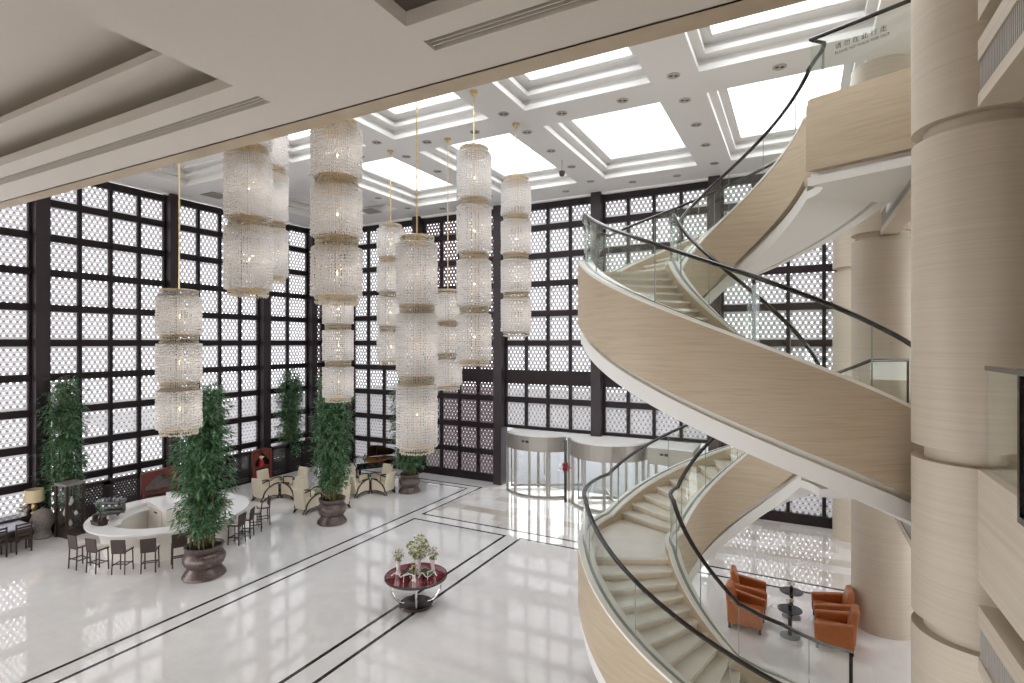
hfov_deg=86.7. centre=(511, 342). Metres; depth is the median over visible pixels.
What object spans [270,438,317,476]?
lattice screen
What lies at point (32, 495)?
table lamp
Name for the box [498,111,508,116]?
recessed light
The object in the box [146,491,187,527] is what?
bar cabinet
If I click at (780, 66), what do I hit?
recessed light
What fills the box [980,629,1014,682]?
grille
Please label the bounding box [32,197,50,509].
pillar
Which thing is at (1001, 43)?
bulkhead
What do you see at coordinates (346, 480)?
armchair
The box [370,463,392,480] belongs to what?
armchair
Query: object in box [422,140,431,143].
recessed light
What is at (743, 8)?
trim
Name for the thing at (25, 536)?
dining chair
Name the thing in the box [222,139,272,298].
chandelier
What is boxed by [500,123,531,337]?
chandelier
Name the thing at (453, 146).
window
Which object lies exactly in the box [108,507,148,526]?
countertop
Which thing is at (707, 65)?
ceiling
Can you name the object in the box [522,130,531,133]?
recessed light
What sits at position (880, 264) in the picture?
column
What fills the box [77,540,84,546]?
seat cushion
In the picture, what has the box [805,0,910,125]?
balustrade
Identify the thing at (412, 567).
flower vase
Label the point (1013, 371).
gallery balustrade
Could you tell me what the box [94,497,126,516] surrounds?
coffee machine
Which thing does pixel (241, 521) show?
bar stool
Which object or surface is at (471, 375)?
window
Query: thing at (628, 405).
window
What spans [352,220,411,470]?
window
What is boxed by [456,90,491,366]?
chandelier
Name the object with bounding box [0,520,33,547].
dining table
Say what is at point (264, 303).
pillar
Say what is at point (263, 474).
armchair
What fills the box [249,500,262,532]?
bar stool
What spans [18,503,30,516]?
flower bouquet
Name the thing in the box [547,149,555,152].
recessed light
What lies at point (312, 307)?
pillar
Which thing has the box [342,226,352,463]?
pillar
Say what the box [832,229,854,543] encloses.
column
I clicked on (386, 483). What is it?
armchair
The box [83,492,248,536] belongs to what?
countertop
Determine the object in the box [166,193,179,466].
pillar
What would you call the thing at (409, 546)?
flower vase
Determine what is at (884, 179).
soffit
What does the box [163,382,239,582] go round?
bamboo
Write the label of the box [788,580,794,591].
flower vase
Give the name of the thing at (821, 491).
soffit
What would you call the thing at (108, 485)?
lattice screen
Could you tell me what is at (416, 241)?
chandelier
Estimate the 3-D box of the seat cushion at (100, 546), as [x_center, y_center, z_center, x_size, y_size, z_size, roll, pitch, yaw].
[-12.728,6.270,16.682,0.410,0.060,0.375,0,0,16]
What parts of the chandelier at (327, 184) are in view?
stem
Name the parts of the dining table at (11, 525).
leg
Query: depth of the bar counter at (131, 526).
17.50 m
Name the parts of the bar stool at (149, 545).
leg, backrest, leg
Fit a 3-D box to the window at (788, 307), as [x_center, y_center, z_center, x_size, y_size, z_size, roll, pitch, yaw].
[10.790,0.140,21.188,4.890,13.720,0.250,0,0,28]
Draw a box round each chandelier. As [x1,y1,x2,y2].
[154,163,202,437]
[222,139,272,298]
[250,135,288,283]
[309,118,362,306]
[322,144,353,403]
[376,150,403,365]
[395,102,437,455]
[433,137,461,390]
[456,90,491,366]
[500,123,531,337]
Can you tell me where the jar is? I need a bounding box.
[30,507,53,539]
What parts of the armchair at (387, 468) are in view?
backrest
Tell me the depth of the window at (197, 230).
27.23 m
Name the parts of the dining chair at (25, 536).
leg, seat, backrest, leg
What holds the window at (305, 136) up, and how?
attached to the ceiling at (707, 65)
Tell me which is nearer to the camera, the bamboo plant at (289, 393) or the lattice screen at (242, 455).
the lattice screen at (242, 455)
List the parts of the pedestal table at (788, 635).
stem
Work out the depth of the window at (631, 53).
14.65 m
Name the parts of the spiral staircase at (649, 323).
glass panel, glass panel, handrail, handrail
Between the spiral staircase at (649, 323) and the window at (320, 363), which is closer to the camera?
the spiral staircase at (649, 323)
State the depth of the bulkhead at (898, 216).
11.23 m
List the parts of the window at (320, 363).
pane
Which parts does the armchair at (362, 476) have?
backrest, panel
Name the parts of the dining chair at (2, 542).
backrest, leg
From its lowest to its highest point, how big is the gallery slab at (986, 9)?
0.960 m
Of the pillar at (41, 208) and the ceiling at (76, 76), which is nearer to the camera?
the ceiling at (76, 76)
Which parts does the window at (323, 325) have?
pane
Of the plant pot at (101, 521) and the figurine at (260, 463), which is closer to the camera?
the plant pot at (101, 521)
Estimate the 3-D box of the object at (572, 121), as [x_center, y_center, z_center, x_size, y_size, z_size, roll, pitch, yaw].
[4.034,-7.470,18.874,3.020,0.060,5.510,0,0,28]
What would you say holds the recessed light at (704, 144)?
in the ceiling at (707, 65)
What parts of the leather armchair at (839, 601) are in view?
seat, armrest, armrest, backrest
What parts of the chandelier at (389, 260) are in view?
stem, chain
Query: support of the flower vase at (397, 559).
on the table at (415, 603)
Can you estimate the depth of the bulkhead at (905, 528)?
9.93 m
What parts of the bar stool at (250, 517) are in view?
backrest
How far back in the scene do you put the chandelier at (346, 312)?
16.69 m
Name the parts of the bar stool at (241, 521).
backrest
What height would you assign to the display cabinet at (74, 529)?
1.940 m
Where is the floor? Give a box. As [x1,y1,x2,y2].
[0,463,910,682]
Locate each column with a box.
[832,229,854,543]
[851,54,913,640]
[911,0,1023,682]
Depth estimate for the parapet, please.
9.36 m
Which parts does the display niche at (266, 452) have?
panel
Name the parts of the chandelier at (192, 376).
stem, chain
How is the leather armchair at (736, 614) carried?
on the floor
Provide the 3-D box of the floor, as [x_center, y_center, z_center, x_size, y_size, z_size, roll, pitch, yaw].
[-3.716,7.003,11.063,34.900,0.014,32.100,0,0,28]
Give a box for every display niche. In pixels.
[140,466,179,499]
[251,448,271,481]
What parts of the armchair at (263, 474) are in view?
backrest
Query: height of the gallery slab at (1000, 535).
1.220 m
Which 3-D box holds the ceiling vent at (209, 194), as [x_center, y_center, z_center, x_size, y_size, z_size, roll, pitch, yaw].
[-13.634,-6.783,24.946,0.900,0.030,0.900,0,0,28]
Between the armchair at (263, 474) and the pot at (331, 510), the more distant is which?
the armchair at (263, 474)
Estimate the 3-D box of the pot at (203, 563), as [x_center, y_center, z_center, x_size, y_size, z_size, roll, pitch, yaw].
[-9.282,6.530,16.352,1.200,0.940,1.200,0,0,28]
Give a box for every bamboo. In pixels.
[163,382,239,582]
[306,373,357,526]
[387,379,430,493]
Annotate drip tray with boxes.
[96,510,120,512]
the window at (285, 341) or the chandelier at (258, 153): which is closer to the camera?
the chandelier at (258, 153)
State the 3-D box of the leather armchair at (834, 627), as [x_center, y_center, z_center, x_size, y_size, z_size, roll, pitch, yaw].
[7.518,6.520,12.561,0.892,0.960,0.799,0,0,31]
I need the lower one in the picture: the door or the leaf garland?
the leaf garland
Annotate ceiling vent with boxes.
[0,96,270,185]
[200,192,222,198]
[362,208,381,213]
[422,0,602,51]
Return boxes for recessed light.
[372,140,381,143]
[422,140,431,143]
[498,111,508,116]
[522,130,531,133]
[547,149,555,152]
[556,111,566,115]
[616,98,627,102]
[667,72,679,78]
[679,97,690,102]
[691,122,701,126]
[701,143,710,146]
[772,63,786,70]
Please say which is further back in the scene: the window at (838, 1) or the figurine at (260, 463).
the figurine at (260, 463)
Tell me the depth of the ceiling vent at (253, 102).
8.35 m
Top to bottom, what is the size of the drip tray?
0.012 m
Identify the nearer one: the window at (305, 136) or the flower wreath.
the window at (305, 136)
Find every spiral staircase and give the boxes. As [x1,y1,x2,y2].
[577,71,922,525]
[577,358,909,682]
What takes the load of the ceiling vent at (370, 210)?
in the ceiling at (707, 65)
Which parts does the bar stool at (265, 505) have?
backrest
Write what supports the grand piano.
on the floor
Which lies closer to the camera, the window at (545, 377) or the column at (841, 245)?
the column at (841, 245)
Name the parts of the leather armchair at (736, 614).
backrest, armrest, armrest, seat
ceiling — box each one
[0,0,738,202]
[111,0,910,231]
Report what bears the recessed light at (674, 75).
in the ceiling at (707, 65)
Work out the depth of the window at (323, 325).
32.66 m
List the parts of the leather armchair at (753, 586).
backrest, armrest, armrest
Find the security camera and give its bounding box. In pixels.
[559,160,564,176]
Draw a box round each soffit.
[801,479,852,498]
[807,151,910,212]
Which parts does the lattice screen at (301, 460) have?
rail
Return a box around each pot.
[90,514,108,526]
[181,538,226,582]
[317,494,346,526]
[398,471,420,493]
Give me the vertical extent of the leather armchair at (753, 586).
0.960 m
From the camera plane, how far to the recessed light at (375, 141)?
18.34 m
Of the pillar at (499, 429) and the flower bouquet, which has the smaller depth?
the flower bouquet
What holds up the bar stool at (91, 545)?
on the floor
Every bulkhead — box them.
[880,179,910,234]
[894,518,910,547]
[978,0,1023,106]
[978,605,1023,682]
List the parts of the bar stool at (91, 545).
leg, backrest, leg, leg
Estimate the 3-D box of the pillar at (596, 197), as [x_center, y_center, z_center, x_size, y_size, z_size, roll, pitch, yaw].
[3.901,-1.170,24.654,0.450,11.240,0.650,0,0,28]
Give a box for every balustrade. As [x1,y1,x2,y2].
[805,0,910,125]
[984,366,1016,374]
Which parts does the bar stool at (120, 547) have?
leg, backrest, leg, leg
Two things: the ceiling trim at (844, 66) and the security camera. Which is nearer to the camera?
the ceiling trim at (844, 66)
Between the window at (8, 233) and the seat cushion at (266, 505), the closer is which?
the window at (8, 233)
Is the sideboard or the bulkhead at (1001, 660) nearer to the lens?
the bulkhead at (1001, 660)
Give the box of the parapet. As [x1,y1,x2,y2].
[804,74,915,186]
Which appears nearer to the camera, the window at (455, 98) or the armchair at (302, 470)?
the window at (455, 98)
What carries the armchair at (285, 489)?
on the floor
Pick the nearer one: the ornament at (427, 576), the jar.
the ornament at (427, 576)
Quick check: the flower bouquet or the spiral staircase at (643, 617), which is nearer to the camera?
the spiral staircase at (643, 617)
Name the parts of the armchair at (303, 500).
backrest, arm frame, panel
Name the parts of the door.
post, post, post, post, sill, post, post, post, post, post, post, sill, post, post, post, post, post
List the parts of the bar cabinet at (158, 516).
door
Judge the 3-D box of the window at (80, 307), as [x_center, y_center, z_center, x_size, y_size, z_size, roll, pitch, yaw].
[-16.890,0.140,22.792,0.250,13.720,4.450,0,0,28]
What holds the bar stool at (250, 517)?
on the floor
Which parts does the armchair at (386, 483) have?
panel, arm frame, backrest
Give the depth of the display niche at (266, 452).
27.78 m
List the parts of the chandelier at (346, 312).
stem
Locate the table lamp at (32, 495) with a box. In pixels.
[23,487,44,513]
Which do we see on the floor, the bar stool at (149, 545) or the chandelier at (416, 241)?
the bar stool at (149, 545)
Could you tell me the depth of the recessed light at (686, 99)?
15.16 m
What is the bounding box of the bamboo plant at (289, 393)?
[272,367,305,469]
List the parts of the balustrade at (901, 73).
glass panel, handrail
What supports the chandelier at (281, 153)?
hanging from the ceiling at (707, 65)
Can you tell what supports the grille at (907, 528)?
attached to the bulkhead at (905, 528)
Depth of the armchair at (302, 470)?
25.97 m
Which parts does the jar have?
lid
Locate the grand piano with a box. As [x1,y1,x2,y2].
[350,445,395,475]
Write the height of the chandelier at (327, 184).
6.103 m
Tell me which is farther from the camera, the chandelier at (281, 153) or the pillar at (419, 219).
the pillar at (419, 219)
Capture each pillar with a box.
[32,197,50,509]
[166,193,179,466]
[259,258,270,448]
[308,228,317,455]
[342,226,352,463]
[412,216,423,472]
[493,205,506,484]
[591,191,603,436]
[708,175,720,450]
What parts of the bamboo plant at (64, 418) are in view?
pot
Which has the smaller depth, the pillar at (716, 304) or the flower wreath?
the pillar at (716, 304)
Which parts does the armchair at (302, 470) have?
panel, backrest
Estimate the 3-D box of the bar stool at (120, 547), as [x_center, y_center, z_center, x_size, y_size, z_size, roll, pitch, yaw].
[-11.897,6.471,16.552,0.430,1.061,0.451,0,0,-3]
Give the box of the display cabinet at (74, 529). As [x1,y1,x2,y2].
[54,479,85,538]
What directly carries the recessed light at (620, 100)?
in the ceiling at (707, 65)
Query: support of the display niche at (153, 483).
on the floor
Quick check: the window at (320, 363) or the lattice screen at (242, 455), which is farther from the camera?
the window at (320, 363)
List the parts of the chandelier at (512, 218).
stem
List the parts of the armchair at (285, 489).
panel, arm frame, backrest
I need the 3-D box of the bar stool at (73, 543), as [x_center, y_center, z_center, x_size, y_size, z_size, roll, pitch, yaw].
[-13.512,6.471,16.924,0.430,1.061,0.451,0,0,22]
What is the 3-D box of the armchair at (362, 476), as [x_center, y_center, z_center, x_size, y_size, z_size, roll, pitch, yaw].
[-7.498,6.503,26.095,0.972,1.045,0.728,0,0,28]
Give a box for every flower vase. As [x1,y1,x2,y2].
[392,549,404,574]
[406,533,429,574]
[409,565,418,580]
[426,547,439,572]
[786,598,793,609]
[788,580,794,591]
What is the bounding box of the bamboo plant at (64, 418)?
[27,375,92,531]
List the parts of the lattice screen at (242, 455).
rail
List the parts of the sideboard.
door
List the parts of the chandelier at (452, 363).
stem, chain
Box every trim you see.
[0,0,807,209]
[109,170,767,229]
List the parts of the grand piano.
lid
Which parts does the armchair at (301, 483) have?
backrest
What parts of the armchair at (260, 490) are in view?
backrest, panel, arm frame, panel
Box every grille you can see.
[901,521,910,536]
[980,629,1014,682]
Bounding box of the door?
[506,428,700,512]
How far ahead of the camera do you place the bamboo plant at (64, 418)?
20.23 m
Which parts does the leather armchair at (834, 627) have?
seat, armrest, armrest, backrest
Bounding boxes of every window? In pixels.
[0,202,31,517]
[51,182,166,516]
[180,199,259,478]
[271,224,308,469]
[289,134,314,140]
[318,263,322,457]
[322,229,341,448]
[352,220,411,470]
[363,168,451,190]
[387,97,460,114]
[423,209,492,481]
[449,145,556,176]
[505,196,590,433]
[523,47,633,80]
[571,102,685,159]
[603,181,707,443]
[708,0,853,35]
[721,173,836,528]
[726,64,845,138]
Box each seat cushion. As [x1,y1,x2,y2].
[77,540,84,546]
[97,543,108,549]
[256,503,268,507]
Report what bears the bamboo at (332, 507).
on the floor
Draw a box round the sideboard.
[0,509,37,542]
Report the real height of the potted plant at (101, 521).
0.816 m
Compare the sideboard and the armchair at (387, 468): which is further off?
the armchair at (387, 468)
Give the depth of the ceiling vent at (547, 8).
5.37 m
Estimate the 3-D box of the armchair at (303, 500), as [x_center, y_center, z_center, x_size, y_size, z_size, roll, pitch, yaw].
[-8.546,6.503,22.589,0.728,1.045,0.972,0,0,28]
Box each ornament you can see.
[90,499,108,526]
[391,569,436,582]
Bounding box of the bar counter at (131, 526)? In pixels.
[83,492,248,562]
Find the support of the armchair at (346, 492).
on the floor
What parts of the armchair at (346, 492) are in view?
backrest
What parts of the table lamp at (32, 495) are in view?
lamp shade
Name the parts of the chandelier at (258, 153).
stem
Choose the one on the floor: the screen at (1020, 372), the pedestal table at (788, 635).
the pedestal table at (788, 635)
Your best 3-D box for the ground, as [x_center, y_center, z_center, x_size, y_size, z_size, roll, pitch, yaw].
[14.280,7.030,48.490,100.000,0.001,50.900,0,0,28]
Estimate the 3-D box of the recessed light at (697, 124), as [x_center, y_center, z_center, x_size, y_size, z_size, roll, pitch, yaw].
[5.737,-6.792,16.873,0.330,0.016,0.330,0,0,8]
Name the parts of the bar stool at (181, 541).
backrest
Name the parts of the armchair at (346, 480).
backrest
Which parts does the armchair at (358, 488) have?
backrest, arm frame, panel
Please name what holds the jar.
on the floor
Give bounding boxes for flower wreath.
[558,462,571,471]
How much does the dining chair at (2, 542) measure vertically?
1.000 m
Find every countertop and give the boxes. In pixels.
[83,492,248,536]
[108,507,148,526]
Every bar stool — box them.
[67,535,90,570]
[85,538,109,573]
[110,540,133,574]
[140,538,159,573]
[171,532,187,568]
[227,512,246,545]
[239,506,254,538]
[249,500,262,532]
[256,495,270,526]
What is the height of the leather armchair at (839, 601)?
0.960 m
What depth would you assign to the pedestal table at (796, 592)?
13.84 m
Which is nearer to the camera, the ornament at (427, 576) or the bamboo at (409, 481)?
the ornament at (427, 576)
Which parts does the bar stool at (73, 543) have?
leg, backrest, leg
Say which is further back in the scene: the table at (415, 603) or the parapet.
the table at (415, 603)
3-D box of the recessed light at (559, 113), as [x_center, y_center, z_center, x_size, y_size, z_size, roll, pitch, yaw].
[1.474,-6.792,16.035,0.330,0.016,0.330,0,0,8]
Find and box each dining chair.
[0,527,7,557]
[9,521,32,554]
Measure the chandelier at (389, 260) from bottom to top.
7.603 m
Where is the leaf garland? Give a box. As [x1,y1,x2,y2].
[404,567,434,576]
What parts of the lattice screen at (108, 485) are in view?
rail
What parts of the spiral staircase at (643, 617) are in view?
glass panel, glass panel, handrail, newel post, post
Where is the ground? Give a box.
[86,385,830,515]
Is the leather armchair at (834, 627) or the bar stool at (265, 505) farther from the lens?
the bar stool at (265, 505)
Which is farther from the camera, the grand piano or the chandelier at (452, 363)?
the grand piano
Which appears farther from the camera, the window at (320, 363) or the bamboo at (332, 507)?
the window at (320, 363)
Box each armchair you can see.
[251,478,278,502]
[256,468,281,491]
[280,475,305,499]
[283,466,307,485]
[293,488,321,514]
[296,477,321,497]
[324,475,349,490]
[324,484,350,507]
[345,465,368,482]
[348,475,369,497]
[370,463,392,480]
[371,471,395,495]
[725,579,765,635]
[730,565,766,608]
[811,585,854,619]
[814,604,859,656]
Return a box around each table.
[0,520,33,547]
[384,562,446,612]
[777,604,802,640]
[780,586,802,620]
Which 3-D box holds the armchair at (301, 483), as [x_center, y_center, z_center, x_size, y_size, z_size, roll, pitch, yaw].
[-8.905,6.503,23.751,0.972,1.045,0.728,0,0,28]
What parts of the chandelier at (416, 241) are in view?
chain, stem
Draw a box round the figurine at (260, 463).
[257,455,264,466]
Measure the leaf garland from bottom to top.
0.177 m
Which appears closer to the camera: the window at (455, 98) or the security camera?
the window at (455, 98)
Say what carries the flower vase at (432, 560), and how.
on the table at (415, 603)
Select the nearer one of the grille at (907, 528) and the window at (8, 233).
the grille at (907, 528)
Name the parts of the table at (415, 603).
leg, leg, leg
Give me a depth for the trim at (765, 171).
24.38 m
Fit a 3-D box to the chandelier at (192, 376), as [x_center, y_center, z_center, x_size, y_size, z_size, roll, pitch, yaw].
[-7.752,-2.318,12.628,0.968,8.963,0.970,0,0,0]
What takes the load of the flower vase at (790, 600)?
on the pedestal table at (788, 635)
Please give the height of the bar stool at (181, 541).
1.061 m
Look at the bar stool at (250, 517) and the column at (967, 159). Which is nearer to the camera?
the column at (967, 159)
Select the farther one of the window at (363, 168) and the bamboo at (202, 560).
the window at (363, 168)
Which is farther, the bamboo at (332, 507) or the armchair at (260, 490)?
the armchair at (260, 490)
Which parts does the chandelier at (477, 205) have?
chain, stem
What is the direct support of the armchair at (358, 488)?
on the floor
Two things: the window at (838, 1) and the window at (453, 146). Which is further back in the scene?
the window at (453, 146)
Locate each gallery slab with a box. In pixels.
[855,0,1001,240]
[905,397,1023,640]
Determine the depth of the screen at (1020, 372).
4.62 m
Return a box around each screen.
[70,472,140,524]
[178,451,251,489]
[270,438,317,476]
[1017,369,1023,526]
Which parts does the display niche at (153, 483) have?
drawer, panel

